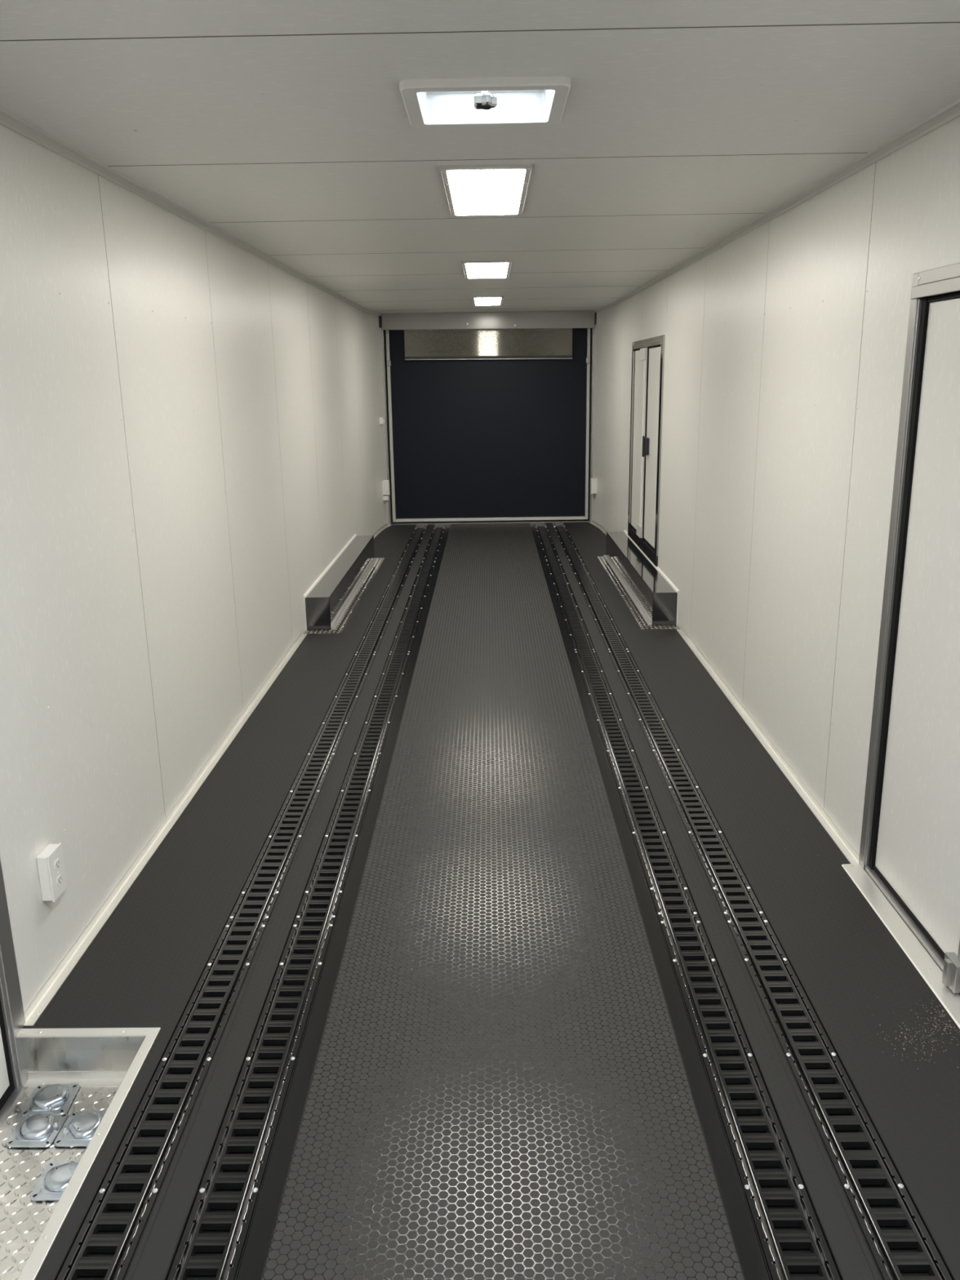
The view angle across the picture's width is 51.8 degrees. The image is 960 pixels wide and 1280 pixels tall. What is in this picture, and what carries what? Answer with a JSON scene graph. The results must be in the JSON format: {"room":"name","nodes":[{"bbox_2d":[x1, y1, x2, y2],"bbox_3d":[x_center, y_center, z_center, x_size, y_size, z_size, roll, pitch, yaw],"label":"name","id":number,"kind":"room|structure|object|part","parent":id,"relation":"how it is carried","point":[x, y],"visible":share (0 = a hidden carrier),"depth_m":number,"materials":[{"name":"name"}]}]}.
{"room":"cargo space","nodes":[
{"label":"cargo space","id":0,"kind":"room"},
{"bbox_2d":[0,124,371,1010],"bbox_3d":[-1.212,-0.496,3.811,0.043,2.290,12.798,-1,15,1],"label":"wall","id":1,"kind":"structure","parent":0,"point":[184,452],"depth_m":3.40,"materials":[{"name":"grey paint"}]},
{"bbox_2d":[0,858,28,1127],"bbox_3d":[-1.229,0.241,1.865,0.072,2.170,0.982,-1,15,1],"label":"door","id":2,"kind":"structure","parent":1,"relation":"in","point":[13,1064],"depth_m":2.50,"materials":[{"name":"white metal"}]},
{"bbox_2d":[36,842,66,902],"bbox_3d":[-1.171,0.636,2.709,0.038,0.136,0.086,-1,15,1],"label":"power outlet","id":3,"kind":"object","parent":1,"relation":"attached to","point":[50,862],"visible":1,"depth_m":2.68,"materials":[{"name":"white plastic"}]},
{"bbox_3d":[-1.158,0.636,2.709,0.005,0.136,0.086,-1,15,1],"label":"plate","id":4,"kind":"part","parent":3,"relation":"part of","materials":[{"name":"white plastic"}]},
{"bbox_2d":[54,858,60,870],"bbox_3d":[-1.155,0.613,2.703,0.003,0.025,0.033,-1,15,1],"label":"socket","id":5,"kind":"object","parent":3,"relation":"attached to","point":[57,861],"depth_m":2.70,"materials":[{"name":"white plastic"}]},
{"bbox_2d":[56,874,62,885],"bbox_3d":[-1.154,0.659,2.715,0.003,0.025,0.033,-1,15,1],"label":"socket","id":6,"kind":"object","parent":3,"relation":"attached to","point":[59,877],"depth_m":2.72,"materials":[{"name":"white plastic"}]},
{"bbox_2d":[0,106,382,315],"bbox_3d":[-1.151,-1.711,3.967,0.148,0.028,13.730,-1,15,1],"label":"trim","id":7,"kind":"structure","parent":1,"relation":"attached to","point":[9,120],"depth_m":3.41,"materials":[{"name":"grey metal"}]},
{"bbox_2d":[23,522,391,1026],"bbox_3d":[-1.093,-0.164,6.868,0.125,0.030,8.920,-1,15,1],"label":"baseboard","id":8,"kind":"structure","parent":1,"relation":"attached to","point":[50,988],"depth_m":3.39,"materials":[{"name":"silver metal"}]},
{"bbox_2d":[361,311,388,534],"bbox_3d":[-1.184,-2.265,10.447,0.182,2.290,0.947,1,15,6],"label":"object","id":9,"kind":"structure","parent":1,"relation":"attached to","point":[371,332],"depth_m":10.47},
{"bbox_2d":[379,417,384,424],"bbox_3d":[-1.065,-2.373,10.709,0.060,0.072,0.060,-1,15,1],"label":"light switch","id":10,"kind":"object","parent":1,"relation":"attached to","point":[381,419],"visible":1,"depth_m":10.68,"materials":[{"name":"white plastic"}]},
{"bbox_2d":[382,480,390,494],"bbox_3d":[-1.039,-1.682,10.913,0.080,0.162,0.084,-1,15,1],"label":"junction box","id":11,"kind":"object","parent":1,"relation":"attached to","point":[385,483],"visible":1,"depth_m":10.88,"materials":[{"name":"white plastic"}]},
{"bbox_2d":[382,494,389,502],"bbox_3d":[-1.037,-1.561,10.940,0.060,0.077,0.050,-1,15,1],"label":"box","id":12,"kind":"object","parent":1,"relation":"attached to","point":[386,498],"visible":1,"depth_m":10.91,"materials":[{"name":"white plastic"}]},
{"bbox_2d":[0,0,959,313],"bbox_3d":[0.026,-1.773,4.029,2.543,0.033,13.896,-1,15,1],"label":"ceiling","id":13,"kind":"structure","parent":0,"point":[283,126],"depth_m":2.58,"materials":[{"name":"grey"}]},
{"bbox_2d":[399,75,570,128],"bbox_3d":[0.012,-1.373,2.441,0.397,0.112,0.385,-1,15,1],"label":"ceiling vent","id":14,"kind":"object","parent":13,"relation":"in","point":[513,101],"visible":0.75,"depth_m":2.58,"materials":[{"name":"white plastic"}]},
{"bbox_3d":[0.014,-1.348,2.476,0.058,0.027,0.060,-1,15,1],"label":"crank knob","id":15,"kind":"part","parent":14,"relation":"part of","materials":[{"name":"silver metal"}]},
{"bbox_2d":[440,164,532,217],"bbox_3d":[0.024,-1.659,3.682,0.299,0.012,1.000,-1,15,1],"label":"recessed light","id":16,"kind":"object","parent":13,"relation":"in","point":[498,189],"visible":1,"depth_m":3.55,"materials":[{"name":"grey plastic"}]},
{"bbox_2d":[462,260,511,279],"bbox_3d":[0.045,-2.370,6.349,0.299,0.012,1.000,-1,15,1],"label":"recessed light","id":17,"kind":"object","parent":13,"relation":"in","point":[489,268],"visible":1,"depth_m":6.23,"materials":[{"name":"grey plastic"}]},
{"bbox_2d":[471,296,503,306],"bbox_3d":[0.070,-3.064,8.952,0.270,0.012,1.020,-1,15,1],"label":"recessed light","id":18,"kind":"object","parent":13,"relation":"in","point":[477,300],"visible":1,"depth_m":8.83,"materials":[{"name":"grey plastic"}]},
{"bbox_2d":[22,521,959,1279],"bbox_3d":[0.061,0.450,4.673,2.543,0.061,14.000,-1,15,1],"label":"floor","id":19,"kind":"structure","parent":0,"point":[584,1162],"depth_m":2.72,"materials":[{"name":"black rubber"}]},
{"bbox_2d":[0,1027,160,1279],"bbox_3d":[-1.023,1.243,1.967,0.396,0.176,1.254,-1,15,1],"label":"well","id":20,"kind":"object","parent":19,"relation":"in","point":[97,1060],"visible":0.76,"depth_m":2.36,"materials":[{"name":"silver metal"}]},
{"bbox_2d":[5,1112,68,1147],"bbox_3d":[-1.076,1.183,2.405,0.112,0.019,0.112,0,15,2],"label":"fitting","id":21,"kind":"object","parent":20,"relation":"in","point":[41,1130],"visible":1,"depth_m":2.39,"materials":[{"name":"silver metal"}]},
{"bbox_2d":[21,1083,79,1116],"bbox_3d":[-1.087,1.156,2.503,0.112,0.019,0.112,-1,15,-2],"label":"fitting","id":22,"kind":"object","parent":20,"relation":"on","point":[53,1099],"visible":1,"depth_m":2.49,"materials":[{"name":"silver metal"}]},
{"bbox_2d":[30,1158,79,1200],"bbox_3d":[-0.949,1.222,2.251,0.112,0.019,0.112,-1,15,0],"label":"fitting","id":23,"kind":"object","parent":20,"relation":"on","point":[55,1176],"visible":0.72,"depth_m":2.23,"materials":[{"name":"silver metal"}]},
{"bbox_2d":[53,1111,106,1146],"bbox_3d":[-0.962,1.181,2.406,0.112,0.019,0.112,-1,15,1],"label":"fitting","id":24,"kind":"object","parent":20,"relation":"on","point":[79,1128],"visible":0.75,"depth_m":2.39,"materials":[{"name":"silver metal"}]},
{"bbox_3d":[-1.020,1.006,2.534,0.396,0.005,0.031,-1,15,1],"label":"edge trim","id":25,"kind":"part","parent":20,"relation":"part of","materials":[{"name":"silver metal"}]},
{"bbox_2d":[53,919,268,1279],"bbox_3d":[-0.728,1.264,1.573,0.134,0.024,3.046,-1,15,1],"label":"track","id":26,"kind":"object","parent":19,"relation":"on","point":[135,1185],"visible":1,"depth_m":2.22,"materials":[{"name":"black metal"}]},
{"bbox_2d":[164,919,336,1279],"bbox_3d":[-0.521,1.261,1.571,0.134,0.024,3.046,-1,15,1],"label":"track","id":27,"kind":"object","parent":19,"relation":"on","point":[215,1233],"visible":1,"depth_m":2.22,"materials":[{"name":"black metal"}]},
{"bbox_2d":[225,652,376,924],"bbox_3d":[-0.705,0.478,4.518,0.134,0.024,3.046,-1,15,1],"label":"track","id":28,"kind":"object","parent":19,"relation":"on","point":[257,899],"visible":1,"depth_m":3.84,"materials":[{"name":"black metal"}]},
{"bbox_2d":[302,533,385,634],"bbox_3d":[-1.019,-0.512,7.768,0.258,0.238,2.780,-1,15,1],"label":"box","id":29,"kind":"object","parent":19,"relation":"on","point":[331,601],"visible":1,"depth_m":7.17,"materials":[{"name":"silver metal"}]},
{"bbox_2d":[293,651,410,924],"bbox_3d":[-0.498,0.475,4.516,0.134,0.024,3.046,-1,15,1],"label":"track","id":30,"kind":"object","parent":19,"relation":"on","point":[322,894],"visible":1,"depth_m":3.83,"materials":[{"name":"black metal"}]},
{"bbox_2d":[355,560,413,654],"bbox_3d":[-0.682,-0.307,7.463,0.134,0.024,3.046,-1,15,1],"label":"track","id":31,"kind":"object","parent":19,"relation":"on","point":[371,641],"visible":1,"depth_m":7.04,"materials":[{"name":"black metal"}]},
{"bbox_2d":[388,560,435,654],"bbox_3d":[-0.475,-0.310,7.460,0.134,0.024,3.046,-1,15,1],"label":"track","id":32,"kind":"object","parent":19,"relation":"on","point":[405,635],"visible":1,"depth_m":7.03,"materials":[{"name":"black metal"}]},
{"bbox_2d":[398,524,427,562],"bbox_3d":[-0.661,-1.010,10.081,0.134,0.031,2.372,-1,15,1],"label":"track","id":33,"kind":"object","parent":19,"relation":"on","point":[410,552],"visible":1,"depth_m":9.89,"materials":[{"name":"black metal"}]},
{"bbox_2d":[421,523,446,562],"bbox_3d":[-0.454,-1.012,10.079,0.134,0.031,2.372,-1,15,1],"label":"track","id":34,"kind":"object","parent":19,"relation":"on","point":[433,548],"visible":1,"depth_m":9.87,"materials":[{"name":"black metal"}]},
{"bbox_2d":[391,520,589,525],"bbox_3d":[0.117,-1.347,11.322,2.250,0.026,0.265,-1,15,1],"label":"trim","id":35,"kind":"structure","parent":19,"relation":"on","point":[534,522],"depth_m":11.21,"materials":[{"name":"grey metal"}]},
{"bbox_2d":[384,328,591,523],"bbox_3d":[0.101,-2.409,11.011,2.250,2.200,0.160,-1,15,1],"label":"door","id":36,"kind":"structure","parent":35,"relation":"attached to","point":[484,425],"depth_m":11.01,"materials":[{"name":"black"}]},
{"bbox_3d":[0.090,-3.281,10.758,1.824,0.385,0.030,-1,15,1],"label":"stainless panel","id":37,"kind":"part","parent":36,"relation":"part of","materials":[{"name":"grey metal"}]},
{"bbox_2d":[533,522,559,561],"bbox_3d":[0.665,-1.026,10.066,0.134,0.031,2.372,-1,15,1],"label":"track","id":38,"kind":"object","parent":19,"relation":"on","point":[548,547],"visible":1,"depth_m":9.86,"materials":[{"name":"black metal"}]},
{"bbox_2d":[551,521,582,559],"bbox_3d":[0.868,-1.028,10.064,0.134,0.031,2.372,-1,15,1],"label":"track","id":39,"kind":"object","parent":19,"relation":"on","point":[569,547],"visible":1,"depth_m":9.85,"materials":[{"name":"black metal"}]},
{"bbox_2d":[545,559,595,652],"bbox_3d":[0.644,-0.324,7.448,0.134,0.024,3.046,-1,15,1],"label":"track","id":40,"kind":"object","parent":19,"relation":"on","point":[580,637],"visible":1,"depth_m":7.02,"materials":[{"name":"black metal"}]},
{"bbox_2d":[568,559,629,651],"bbox_3d":[0.848,-0.326,7.446,0.134,0.024,3.046,-1,15,1],"label":"track","id":41,"kind":"object","parent":19,"relation":"on","point":[612,638],"visible":1,"depth_m":7.01,"materials":[{"name":"black metal"}]},
{"bbox_2d":[573,649,700,920],"bbox_3d":[0.621,0.462,4.503,0.134,0.024,3.046,-1,15,1],"label":"track","id":42,"kind":"object","parent":19,"relation":"on","point":[663,873],"visible":0.99,"depth_m":3.82,"materials":[{"name":"black metal"}]},
{"bbox_2d":[596,529,679,630],"bbox_3d":[1.185,-0.535,7.728,0.258,0.238,2.743,-1,15,1],"label":"box","id":43,"kind":"object","parent":19,"relation":"on","point":[650,596],"visible":1,"depth_m":7.14,"materials":[{"name":"silver metal"}]},
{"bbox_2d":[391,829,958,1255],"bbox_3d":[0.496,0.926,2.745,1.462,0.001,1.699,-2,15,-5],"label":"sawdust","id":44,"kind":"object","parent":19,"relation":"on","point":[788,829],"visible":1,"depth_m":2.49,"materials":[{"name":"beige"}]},
{"bbox_2d":[607,648,767,919],"bbox_3d":[0.824,0.459,4.501,0.134,0.024,3.046,-1,15,1],"label":"track","id":45,"kind":"object","parent":19,"relation":"on","point":[734,894],"visible":1,"depth_m":3.82,"materials":[{"name":"black metal"}]},
{"bbox_2d":[657,915,844,1279],"bbox_3d":[0.598,1.247,1.558,0.134,0.024,3.046,-1,15,1],"label":"track","id":46,"kind":"object","parent":19,"relation":"on","point":[756,1135],"visible":1,"depth_m":2.20,"materials":[{"name":"black metal"}]},
{"bbox_2d":[724,915,955,1279],"bbox_3d":[0.801,1.245,1.556,0.134,0.024,3.046,-1,15,1],"label":"track","id":47,"kind":"object","parent":19,"relation":"on","point":[898,1238],"visible":1,"depth_m":2.20,"materials":[{"name":"black metal"}]},
{"bbox_2d":[608,115,959,854],"bbox_3d":[1.290,-0.526,3.784,0.043,2.290,12.798,-1,15,1],"label":"wall","id":48,"kind":"structure","parent":0,"point":[785,343],"depth_m":3.95,"materials":[{"name":"grey"}]},
{"bbox_2d":[590,478,596,493],"bbox_3d":[1.259,-1.696,10.892,0.080,0.166,0.084,-1,15,1],"label":"junction box","id":49,"kind":"object","parent":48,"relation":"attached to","point":[593,481],"visible":0.95,"depth_m":10.86,"materials":[{"name":"white plastic"}]},
{"bbox_3d":[1.221,-1.696,10.892,0.004,0.166,0.084,-1,15,1],"label":"plate","id":50,"kind":"part","parent":49,"relation":"part of","materials":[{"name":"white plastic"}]},
{"bbox_2d":[591,306,613,531],"bbox_3d":[1.369,-2.296,10.418,0.179,2.290,0.945,-2,15,-4],"label":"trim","id":51,"kind":"structure","parent":48,"relation":"attached to","point":[603,329],"depth_m":10.43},
{"bbox_2d":[627,334,665,567],"bbox_3d":[1.307,-1.522,7.825,0.092,1.648,1.545,-1,15,1],"label":"door","id":52,"kind":"structure","parent":48,"relation":"in","point":[647,354],"depth_m":7.73,"materials":[{"name":"white metal"}]},
{"bbox_3d":[1.330,-0.771,8.025,0.050,0.093,1.545,-1,15,1],"label":"dark sill","id":53,"kind":"part","parent":52,"relation":"part of","materials":[{"name":"black"}]},
{"bbox_3d":[1.284,-1.504,7.683,0.048,0.160,0.080,-1,15,1],"label":"latch handle","id":54,"kind":"part","parent":52,"relation":"part of","materials":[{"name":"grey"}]},
{"bbox_2d":[589,520,859,863],"bbox_3d":[1.254,-0.298,7.238,0.117,0.030,8.100,-1,15,1],"label":"baseboard","id":55,"kind":"structure","parent":48,"relation":"attached to","point":[833,831],"depth_m":4.23,"materials":[{"name":"white painted aluminium"}]},
{"bbox_2d":[593,98,959,312],"bbox_3d":[1.207,-1.740,3.941,0.140,0.028,13.730,-1,15,1],"label":"trim","id":56,"kind":"structure","parent":48,"relation":"attached to","point":[951,111],"depth_m":3.49,"materials":[{"name":"grey metal"}]},
{"bbox_2d":[841,262,959,1028],"bbox_3d":[1.259,0.089,2.238,0.124,1.897,1.778,-1,15,1],"label":"door","id":57,"kind":"structure","parent":48,"relation":"in","point":[909,850],"depth_m":2.86,"materials":[{"name":"white painted aluminium"},{"name":"black rubber"},{"name":"grey aluminium"}]},
{"bbox_3d":[1.241,0.981,2.485,0.060,0.006,1.754,-1,15,1],"label":"sill plate","id":58,"kind":"part","parent":57,"relation":"part of","materials":[{"name":"silver metal"}]},
{"bbox_3d":[0.104,-2.528,11.165,2.820,2.450,0.040,-1,15,1],"label":"wall","id":59,"kind":"structure","parent":0,"visible":0},
{"bbox_2d":[381,328,391,524],"bbox_3d":[-1.047,-2.351,11.035,0.047,2.130,0.280,-1,15,1],"label":"trim","id":60,"kind":"structure","parent":59,"relation":"attached to","point":[382,331],"depth_m":10.88,"materials":[{"name":"grey metal"}]},
{"bbox_2d":[378,310,596,330],"bbox_3d":[0.089,-3.442,10.694,2.339,0.180,0.360,-1,15,1],"label":"roller shutter housing","id":61,"kind":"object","parent":59,"relation":"attached to","point":[568,319],"depth_m":10.54,"materials":[{"name":"grey metal"}]},
{"bbox_2d":[589,328,594,522],"bbox_3d":[1.250,-2.380,11.009,0.048,2.130,0.280,-1,15,1],"label":"trim","id":62,"kind":"structure","parent":59,"relation":"attached to","point":[593,329],"depth_m":10.86,"materials":[{"name":"grey metal"}]}
]}

